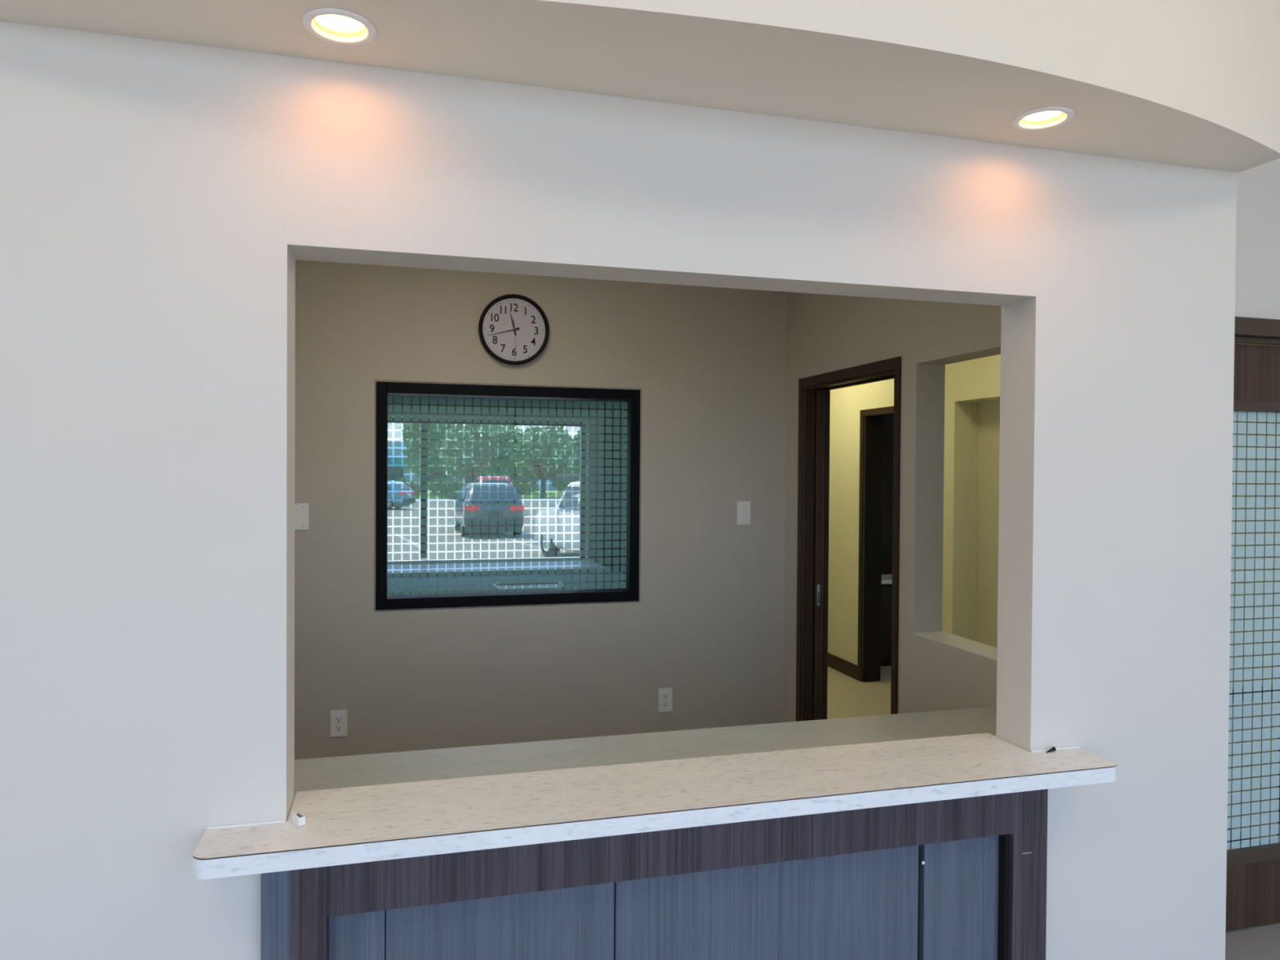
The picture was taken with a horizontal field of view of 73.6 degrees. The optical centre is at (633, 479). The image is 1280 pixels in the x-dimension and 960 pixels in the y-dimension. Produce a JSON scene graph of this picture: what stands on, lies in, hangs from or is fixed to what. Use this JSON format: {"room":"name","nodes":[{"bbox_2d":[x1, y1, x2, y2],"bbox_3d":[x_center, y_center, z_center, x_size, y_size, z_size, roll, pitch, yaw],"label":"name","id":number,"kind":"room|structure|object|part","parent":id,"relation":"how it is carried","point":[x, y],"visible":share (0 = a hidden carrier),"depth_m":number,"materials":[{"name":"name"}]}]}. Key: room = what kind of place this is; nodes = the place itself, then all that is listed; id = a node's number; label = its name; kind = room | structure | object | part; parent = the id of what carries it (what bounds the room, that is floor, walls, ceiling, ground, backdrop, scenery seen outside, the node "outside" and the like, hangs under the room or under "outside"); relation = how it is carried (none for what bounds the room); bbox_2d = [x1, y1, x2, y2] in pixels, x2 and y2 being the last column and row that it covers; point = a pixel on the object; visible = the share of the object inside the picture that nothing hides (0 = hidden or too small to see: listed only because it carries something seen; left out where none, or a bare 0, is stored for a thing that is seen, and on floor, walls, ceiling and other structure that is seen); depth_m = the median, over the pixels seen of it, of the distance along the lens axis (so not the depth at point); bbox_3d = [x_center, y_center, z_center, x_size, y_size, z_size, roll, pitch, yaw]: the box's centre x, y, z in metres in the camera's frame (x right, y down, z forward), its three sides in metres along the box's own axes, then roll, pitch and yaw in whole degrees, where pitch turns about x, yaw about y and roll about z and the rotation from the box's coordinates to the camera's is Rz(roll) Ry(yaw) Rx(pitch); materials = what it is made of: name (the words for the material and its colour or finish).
{"room":"reception lobby","nodes":[
{"label":"reception lobby","id":0,"kind":"room"},
{"bbox_2d":[387,395,623,572],"bbox_3d":[0.097,0.109,7.554,8.300,2.700,0.140,0,1,-15],"label":"wall","id":1,"kind":"structure","parent":0,"point":[523,399],"depth_m":7.36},
{"bbox_2d":[387,414,604,577],"bbox_3d":[-1.600,0.469,6.793,2.690,1.974,0.739,0,1,-15],"label":"window","id":2,"kind":"structure","parent":1,"relation":"in","point":[393,420],"depth_m":7.09,"materials":[{"name":"grey metal"}]},
{"bbox_3d":[-1.680,0.678,7.091,2.510,0.020,0.050,0,1,-15],"label":"sash rail","id":3,"kind":"part","parent":2,"relation":"part of","materials":[{"name":"white plastic"}]},
{"bbox_3d":[-1.673,-0.482,7.077,2.510,0.040,0.050,0,1,-15],"label":"sash rail","id":4,"kind":"part","parent":2,"relation":"part of","materials":[{"name":"brown metal"}]},
{"bbox_3d":[-1.583,0.721,6.729,2.690,0.054,0.600,0,1,-15],"label":"sill","id":5,"kind":"part","parent":2,"relation":"part of","materials":[{"name":"white plastic"}]},
{"bbox_2d":[294,259,786,759],"bbox_3d":[-1.115,0.196,3.832,3.832,2.600,0.120,0,1,-15],"label":"wall","id":6,"kind":"structure","parent":0,"point":[708,364],"depth_m":3.98,"materials":[{"name":"paint"}]},
{"bbox_2d":[294,503,308,529],"bbox_3d":[-1.436,0.160,3.679,0.070,0.114,0.007,0,1,-15],"label":"blank wall plate","id":7,"kind":"object","parent":6,"relation":"attached to","point":[301,510],"visible":0.81,"depth_m":3.68,"materials":[{"name":"white plastic"}]},
{"bbox_2d":[329,709,346,737],"bbox_3d":[-1.288,1.064,3.731,0.070,0.114,0.008,0,1,-15],"label":"power outlet","id":8,"kind":"object","parent":6,"relation":"attached to","point":[338,718],"visible":1,"depth_m":3.73,"materials":[{"name":"white plastic"}]},
{"bbox_2d":[334,724,342,731],"bbox_3d":[-1.287,1.083,3.729,0.034,0.025,0.003,0,1,-15],"label":"receptacle","id":9,"kind":"object","parent":8,"relation":"attached to","point":[337,727],"depth_m":3.73,"materials":[{"name":"white plastic"}]},
{"bbox_2d":[334,715,342,722],"bbox_3d":[-1.287,1.044,3.729,0.034,0.025,0.003,0,1,-15],"label":"receptacle","id":10,"kind":"object","parent":8,"relation":"attached to","point":[337,718],"depth_m":3.73,"materials":[{"name":"white plastic"}]},
{"bbox_2d":[373,380,641,611],"bbox_3d":[-0.570,0.074,3.976,1.214,1.016,0.128,0,1,-15],"label":"window","id":11,"kind":"structure","parent":6,"relation":"in","point":[628,591],"depth_m":3.97,"materials":[{"name":"black metal"}]},
{"bbox_3d":[-0.573,0.552,3.982,1.108,0.047,0.128,0,1,-15],"label":"frame rail","id":12,"kind":"part","parent":11,"relation":"part of","materials":[{"name":"black metal"}]},
{"bbox_3d":[-0.567,-0.405,3.970,1.108,0.047,0.128,0,1,-15],"label":"frame rail","id":13,"kind":"part","parent":11,"relation":"part of","materials":[{"name":"black metal"}]},
{"bbox_2d":[478,293,549,364],"bbox_3d":[-0.545,-0.681,3.891,0.320,0.320,0.036,0,1,-15],"label":"wall clock","id":14,"kind":"object","parent":6,"relation":"attached to","point":[513,329],"visible":1,"depth_m":3.89,"materials":[{"name":"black plastic"}]},
{"bbox_2d":[657,687,672,712],"bbox_3d":[0.151,1.061,4.117,0.070,0.114,0.008,0,1,-15],"label":"power outlet","id":15,"kind":"object","parent":6,"relation":"attached to","point":[664,695],"visible":1,"depth_m":4.11,"materials":[{"name":"white plastic"}]},
{"bbox_2d":[662,701,668,706],"bbox_3d":[0.151,1.081,4.115,0.034,0.025,0.003,0,1,-15],"label":"receptacle","id":16,"kind":"object","parent":15,"relation":"attached to","point":[664,704],"depth_m":4.11,"materials":[{"name":"white plastic"}]},
{"bbox_2d":[662,693,669,698],"bbox_3d":[0.151,1.042,4.114,0.034,0.025,0.003,0,1,-15],"label":"receptacle","id":17,"kind":"object","parent":15,"relation":"attached to","point":[664,695],"depth_m":4.11,"materials":[{"name":"white plastic"}]},
{"bbox_2d":[737,501,751,524],"bbox_3d":[0.542,0.165,4.205,0.070,0.114,0.015,0,1,-15],"label":"light switch","id":18,"kind":"object","parent":6,"relation":"attached to","point":[744,508],"visible":1,"depth_m":4.21,"materials":[{"name":"white plastic"}]},
{"bbox_2d":[0,20,1236,959],"bbox_3d":[-1.410,-0.127,1.443,6.023,3.300,0.121,0,1,-15],"label":"wall","id":19,"kind":"structure","parent":0,"point":[160,200],"depth_m":1.64,"materials":[{"name":"paint"}]},
{"bbox_2d":[0,0,1279,172],"bbox_3d":[0.086,-1.272,1.587,3.078,0.992,0.343,0,1,-15],"label":"ceiling","id":20,"kind":"structure","parent":0,"point":[1195,83],"depth_m":1.62,"materials":[{"name":"paint"}]},
{"bbox_2d":[302,8,376,45],"bbox_3d":[-0.505,-0.806,1.471,0.121,0.064,0.121,0,1,-15],"label":"recessed light","id":21,"kind":"object","parent":20,"relation":"in","point":[332,25],"visible":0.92,"depth_m":1.49,"materials":[{"name":"white metal"}]},
{"bbox_2d":[1012,106,1074,130],"bbox_3d":[0.876,-0.802,1.833,0.121,0.064,0.121,0,1,-15],"label":"recessed light","id":22,"kind":"object","parent":20,"relation":"in","point":[1046,117],"visible":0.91,"depth_m":1.85,"materials":[{"name":"white metal"}]},
{"bbox_2d":[622,292,1001,722],"bbox_3d":[0.659,0.196,4.849,0.122,2.600,5.379,0,1,-15],"label":"wall","id":23,"kind":"structure","parent":0,"point":[825,333],"depth_m":3.21,"materials":[{"name":"paint"}]},
{"bbox_2d":[795,356,901,721],"bbox_3d":[0.963,0.518,3.712,0.146,1.986,0.862,0,1,-15],"label":"door frame","id":24,"kind":"structure","parent":23,"relation":"in","point":[891,368],"depth_m":4.06,"materials":[{"name":"brown paint"}]},
{"bbox_3d":[0.792,0.512,4.090,0.012,1.986,0.043,0,1,-15],"label":"casing","id":25,"kind":"part","parent":24,"relation":"part of","materials":[{"name":"brown paint"}]},
{"bbox_2d":[812,388,823,719],"bbox_3d":[0.772,0.526,4.494,0.036,1.933,0.852,0,1,-15],"label":"pocket door","id":26,"kind":"structure","parent":24,"relation":"attached to","point":[819,393],"depth_m":4.08,"materials":[{"name":"brown wood"}]},
{"bbox_3d":[0.880,0.551,4.085,0.014,0.100,0.002,0,1,-15],"label":"edge pull","id":27,"kind":"part","parent":26,"relation":"part of","materials":[{"name":"metal"}]},
{"bbox_3d":[0.922,0.512,4.125,0.012,1.986,0.042,0,1,-15],"label":"casing","id":28,"kind":"part","parent":24,"relation":"part of","materials":[{"name":"brown paint"}]},
{"bbox_3d":[0.906,-0.453,3.679,0.012,0.044,0.786,0,1,-15],"label":"casing","id":29,"kind":"part","parent":24,"relation":"part of","materials":[{"name":"brown paint"}]},
{"bbox_3d":[1.005,0.523,3.295,0.012,1.986,0.033,0,1,-15],"label":"casing","id":30,"kind":"part","parent":24,"relation":"part of","materials":[{"name":"brown paint"}]},
{"bbox_2d":[913,631,997,660],"bbox_3d":[1.164,0.575,2.962,0.123,0.004,0.494,0,1,-15],"label":"trim","id":31,"kind":"structure","parent":23,"relation":"attached to","point":[968,645],"depth_m":2.99,"materials":[{"name":"paint"}]},
{"bbox_2d":[968,399,999,640],"bbox_3d":[2.249,0.208,4.721,0.048,2.600,1.350,0,1,-15],"label":"wall","id":32,"kind":"structure","parent":0,"point":[975,405],"depth_m":5.28,"materials":[{"name":"paint"}]},
{"bbox_2d":[975,400,999,648],"bbox_3d":[2.297,0.208,4.734,0.050,2.600,1.350,0,1,-15],"label":"wall","id":33,"kind":"structure","parent":0,"point":[988,419],"depth_m":5.20,"materials":[{"name":"paint"}]},
{"bbox_2d":[826,666,1279,959],"bbox_3d":[-0.563,1.558,4.012,9.400,0.120,13.400,0,1,-15],"label":"floor","id":34,"kind":"structure","parent":0,"point":[847,696],"depth_m":5.53,"materials":[{"name":"tile"}]},
{"bbox_2d":[386,572,622,595],"bbox_3d":[-1.535,1.099,6.001,3.350,0.735,0.742,0,1,-15],"label":"desk","id":35,"kind":"object","parent":34,"relation":"on","point":[603,573],"visible":0.02,"depth_m":6.20,"materials":[{"name":"grey laminate"}]},
{"bbox_2d":[493,581,564,590],"bbox_3d":[-0.722,0.727,5.852,0.460,0.020,0.220,0,1,-15],"label":"paper tray","id":36,"kind":"object","parent":35,"relation":"on","point":[555,582],"visible":0.37,"depth_m":5.92,"materials":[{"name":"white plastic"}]},
{"bbox_3d":[-0.722,0.733,5.852,0.460,0.008,0.220,0,1,-15],"label":"plate","id":37,"kind":"part","parent":36,"relation":"part of","materials":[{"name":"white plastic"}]},
{"bbox_2d":[293,706,996,799],"bbox_3d":[-0.122,1.127,2.145,2.781,0.792,0.531,0,1,-15],"label":"reception desk","id":38,"kind":"object","parent":34,"relation":"on","point":[395,767],"visible":0.26,"depth_m":2.32,"materials":[{"name":"laminate"}]},
{"bbox_2d":[261,788,1048,959],"bbox_3d":[0.119,1.101,1.847,1.695,0.852,0.158,0,1,-15],"label":"reception desk","id":39,"kind":"object","parent":34,"relation":"on","point":[965,878],"depth_m":1.80,"materials":[{"name":"wood"}]},
{"bbox_3d":[-0.533,1.116,1.645,0.102,0.618,0.016,0,1,-15],"label":"panel","id":40,"kind":"part","parent":39,"relation":"part of","materials":[{"name":"wood"}]},
{"bbox_3d":[-0.263,1.117,1.716,0.452,0.618,0.018,0,1,-15],"label":"panel","id":41,"kind":"part","parent":39,"relation":"part of","materials":[{"name":"wood"}]},
{"bbox_2d":[192,733,1116,879],"bbox_3d":[0.142,0.655,1.817,1.913,0.038,0.280,0,1,-15],"label":"countertop","id":42,"kind":"structure","parent":39,"relation":"on","point":[399,820],"depth_m":1.73,"materials":[{"name":"laminate"}]},
{"bbox_2d":[292,810,305,826],"bbox_3d":[-0.623,0.629,1.589,0.012,0.016,0.032,0,1,-43],"label":"clip","id":43,"kind":"object","parent":42,"relation":"on","point":[299,819],"visible":1,"depth_m":1.58,"materials":[{"name":"white plastic"}]},
{"bbox_2d":[1045,746,1056,752],"bbox_3d":[0.983,0.637,2.017,0.030,0.010,0.010,0,1,-38],"label":"screw","id":44,"kind":"object","parent":42,"relation":"on","point":[1053,748],"visible":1,"depth_m":2.02,"materials":[{"name":"black metal"}]},
{"bbox_3d":[0.144,0.743,1.798,1.488,0.133,0.060,0,1,-15],"label":"rail","id":45,"kind":"part","parent":39,"relation":"part of","materials":[{"name":"brown wood"}]},
{"bbox_3d":[0.084,1.119,1.806,0.258,0.618,0.024,0,1,-15],"label":"panel","id":46,"kind":"part","parent":39,"relation":"part of","materials":[{"name":"wood"}]},
{"bbox_3d":[0.425,1.120,1.899,0.448,0.618,0.020,0,1,-15],"label":"panel","id":47,"kind":"part","parent":39,"relation":"part of","materials":[{"name":"wood"}]},
{"bbox_3d":[0.750,1.121,1.984,0.198,0.618,0.024,0,1,-15],"label":"panel","id":48,"kind":"part","parent":39,"relation":"part of","materials":[{"name":"wood"}]},
{"bbox_2d":[880,413,893,666],"bbox_3d":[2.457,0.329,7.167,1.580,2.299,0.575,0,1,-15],"label":"door","id":49,"kind":"structure","parent":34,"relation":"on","point":[888,419],"depth_m":7.10,"materials":[{"name":"brown paint"}]},
{"bbox_3d":[2.023,1.121,6.779,0.505,0.560,0.019,0,1,-15],"label":"cabinet door","id":50,"kind":"part","parent":49,"relation":"part of","materials":[{"name":"brown paint"}]},
{"bbox_2d":[881,573,892,584],"bbox_3d":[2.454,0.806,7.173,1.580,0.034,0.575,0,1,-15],"label":"door handle","id":51,"kind":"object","parent":49,"relation":"on","point":[886,578],"depth_m":6.79,"materials":[{"name":"silver metal"}]},
{"bbox_2d":[827,342,1279,840],"bbox_3d":[1.963,0.197,5.457,0.120,2.600,4.879,0,1,-15],"label":"wall","id":52,"kind":"structure","parent":0,"point":[966,382],"depth_m":5.28,"materials":[{"name":"paint"}]},
{"bbox_2d":[857,405,893,682],"bbox_3d":[1.855,0.493,5.869,0.154,1.994,0.960,0,1,-15],"label":"door frame","id":53,"kind":"structure","parent":52,"relation":"in","point":[871,435],"depth_m":6.28,"materials":[{"name":"brown paint"}]},
{"bbox_3d":[1.669,0.487,6.292,0.014,1.994,0.047,0,1,-15],"label":"casing","id":54,"kind":"part","parent":53,"relation":"part of","materials":[{"name":"brown paint"}]},
{"bbox_3d":[1.798,-0.480,5.825,0.014,0.048,0.895,0,1,-15],"label":"casing","id":55,"kind":"part","parent":53,"relation":"part of","materials":[{"name":"brown paint"}]},
{"bbox_2d":[827,652,1253,844],"bbox_3d":[1.891,1.444,5.455,0.012,0.104,4.860,0,1,-15],"label":"baseboard","id":56,"kind":"structure","parent":52,"relation":"attached to","point":[849,668],"depth_m":6.50,"materials":[{"name":"brown paint"}]},
{"bbox_2d":[1235,158,1279,319],"bbox_3d":[2.825,-0.119,3.087,3.146,3.300,0.085,0,1,-15],"label":"wall","id":57,"kind":"structure","parent":0,"point":[1257,274],"depth_m":2.83,"materials":[{"name":"paint"}]},
{"bbox_2d":[1225,316,1279,931],"bbox_3d":[1.949,0.498,2.880,0.999,2.058,0.161,0,1,-15],"label":"door","id":58,"kind":"structure","parent":57,"relation":"in","point":[1253,867],"depth_m":2.91,"materials":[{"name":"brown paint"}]},
{"bbox_3d":[1.944,1.410,2.887,0.894,0.220,0.042,0,1,-15],"label":"rail","id":59,"kind":"part","parent":58,"relation":"part of","materials":[{"name":"brown wood"}]},
{"bbox_3d":[1.956,-0.360,2.866,0.894,0.188,0.042,0,1,-15],"label":"rail","id":60,"kind":"part","parent":58,"relation":"part of","materials":[{"name":"brown wood"}]},
{"label":"outside","id":61,"kind":"structure","parent":0,"visible":0},
{"bbox_2d":[418,490,564,498],"bbox_3d":[-7.475,1.173,85.813,210.000,0.280,53.800,0,1,-15],"label":"lawn","id":62,"kind":"structure","parent":61,"point":[428,491],"depth_m":72.47,"materials":[{"name":"green plant"}]},
{"bbox_2d":[401,478,429,497],"bbox_3d":[-15.102,0.604,57.497,3.238,1.570,1.767,0,1,-33],"label":"shrub","id":63,"kind":"object","parent":62,"relation":"on","point":[419,491],"visible":0.08,"depth_m":57.62,"materials":[{"name":"green plant"}]},
{"bbox_2d":[400,422,455,492],"bbox_3d":[-15.876,-2.260,67.450,5.128,7.051,4.913,0,1,-15],"label":"shade tree","id":64,"kind":"object","parent":62,"relation":"on","point":[402,430],"visible":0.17,"depth_m":66.34,"materials":[{"name":"green plant"}]},
{"bbox_2d":[426,476,465,498],"bbox_3d":[-12.683,0.617,57.725,2.676,1.617,1.960,0,1,-15],"label":"shrub","id":65,"kind":"object","parent":62,"relation":"on","point":[437,482],"visible":0.27,"depth_m":57.50,"materials":[{"name":"green plant"}]},
{"bbox_2d":[439,424,499,483],"bbox_3d":[-11.760,-1.585,61.322,4.456,5.906,4.607,0,1,-15],"label":"shade tree","id":66,"kind":"object","parent":62,"relation":"on","point":[455,431],"visible":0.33,"depth_m":60.09,"materials":[{"name":"green plant"}]},
{"bbox_2d":[387,441,578,490],"bbox_3d":[-19.491,-1.249,84.319,38.400,4.600,10.400,0,1,-15],"label":"building","id":67,"kind":"structure","parent":62,"relation":"on","point":[393,447],"depth_m":79.17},
{"bbox_2d":[483,425,524,476],"bbox_3d":[-11.601,-1.886,72.278,6.447,6.243,7.849,0,1,-15],"label":"shade tree","id":68,"kind":"object","parent":62,"relation":"on","point":[497,431],"visible":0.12,"depth_m":70.14,"materials":[{"name":"green plant"}]},
{"bbox_2d":[512,480,540,496],"bbox_3d":[-8.165,0.662,59.108,3.415,1.419,1.627,0,1,-15],"label":"shrub","id":69,"kind":"object","parent":62,"relation":"on","point":[523,482],"visible":0.11,"depth_m":59.15,"materials":[{"name":"green plant"}]},
{"bbox_2d":[514,426,575,497],"bbox_3d":[-6.367,-1.324,61.433,4.531,5.454,4.737,0,1,-15],"label":"shade tree","id":70,"kind":"object","parent":62,"relation":"on","point":[531,432],"visible":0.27,"depth_m":60.52,"materials":[{"name":"green plant"}]},
{"bbox_2d":[554,479,573,492],"bbox_3d":[-4.184,0.675,60.577,3.129,1.538,1.657,0,1,-20],"label":"shrub","id":71,"kind":"object","parent":62,"relation":"on","point":[563,483],"visible":0.06,"depth_m":60.03,"materials":[{"name":"green plant"}]},
{"bbox_2d":[570,432,580,475],"bbox_3d":[-3.295,-1.658,67.299,5.511,6.018,5.055,0,1,-15],"label":"shade tree","id":72,"kind":"object","parent":62,"relation":"on","point":[572,442],"visible":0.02,"depth_m":66.55,"materials":[{"name":"green plant"}]},
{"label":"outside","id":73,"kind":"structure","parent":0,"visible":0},
{"bbox_2d":[387,501,573,560],"bbox_3d":[6.023,1.911,35.445,210.000,0.200,50.100,0,1,-15],"label":"ground","id":74,"kind":"structure","parent":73,"point":[410,508],"depth_m":27.20,"materials":[{"name":"grey asphalt"}]},
{"bbox_2d":[387,480,415,509],"bbox_3d":[-14.062,0.794,45.371,4.535,1.529,2.240,0,1,5],"label":"suv","id":75,"kind":"object","parent":74,"relation":"on","point":[393,482],"visible":0.11,"depth_m":44.43,"materials":[{"name":"blue paint"}]},
{"bbox_2d":[395,534,420,548],"bbox_3d":[-6.677,1.845,25.466,0.100,0.003,5.600,0,1,-23],"label":"parking line","id":76,"kind":"object","parent":74,"relation":"on","point":[396,535],"visible":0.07,"depth_m":24.88,"materials":[{"name":"paint"}]},
{"bbox_2d":[415,498,559,501],"bbox_3d":[-0.487,1.504,59.735,210.000,0.340,0.200,0,1,-15],"label":"kerb","id":77,"kind":"object","parent":74,"relation":"on","point":[419,500],"depth_m":57.78,"materials":[{"name":"paint"}]},
{"bbox_2d":[453,483,524,537],"bbox_3d":[-4.981,0.963,28.929,2.320,1.709,4.636,0,1,-16],"label":"suv","id":78,"kind":"object","parent":74,"relation":"on","point":[463,491],"visible":0.36,"depth_m":26.91,"materials":[{"name":"grey paint"}]},
{"bbox_2d":[463,505,479,511],"bbox_3d":[-5.060,0.909,26.697,0.479,0.190,0.250,0,1,-16],"label":"tail lamp","id":79,"kind":"object","parent":78,"relation":"attached to","point":[472,508],"depth_m":26.58,"materials":[{"name":"red plastic"}]},
{"bbox_2d":[508,505,524,511],"bbox_3d":[-3.732,0.913,27.078,0.479,0.190,0.250,0,1,-16],"label":"tail lamp","id":80,"kind":"object","parent":78,"relation":"attached to","point":[514,508],"depth_m":26.96,"materials":[{"name":"red plastic"}]},
{"bbox_2d":[472,475,512,484],"bbox_3d":[-6.935,0.737,41.552,2.320,1.829,4.636,0,1,-16],"label":"suv","id":81,"kind":"object","parent":74,"relation":"on","point":[480,476],"visible":0.02,"depth_m":39.85,"materials":[{"name":"red paint"}]},
{"bbox_2d":[489,533,532,546],"bbox_3d":[-3.731,1.855,26.256,0.100,0.003,5.600,0,1,-23],"label":"parking line","id":82,"kind":"object","parent":74,"relation":"on","point":[490,533],"visible":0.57,"depth_m":26.22,"materials":[{"name":"paint"}]},
{"bbox_2d":[533,481,579,557],"bbox_3d":[-0.353,0.988,20.031,2.440,1.934,5.739,0,1,-30],"label":"pickup truck","id":83,"kind":"object","parent":74,"relation":"on","point":[572,482],"visible":0.11,"depth_m":20.51,"materials":[{"name":"white paint"}]},
{"bbox_2d":[546,502,556,509],"bbox_3d":[-1.987,0.632,20.641,0.220,0.170,0.120,0,1,-30],"label":"mirror","id":84,"kind":"object","parent":83,"relation":"attached to","point":[548,508],"depth_m":20.60,"materials":[{"name":"white paint"}]}
]}

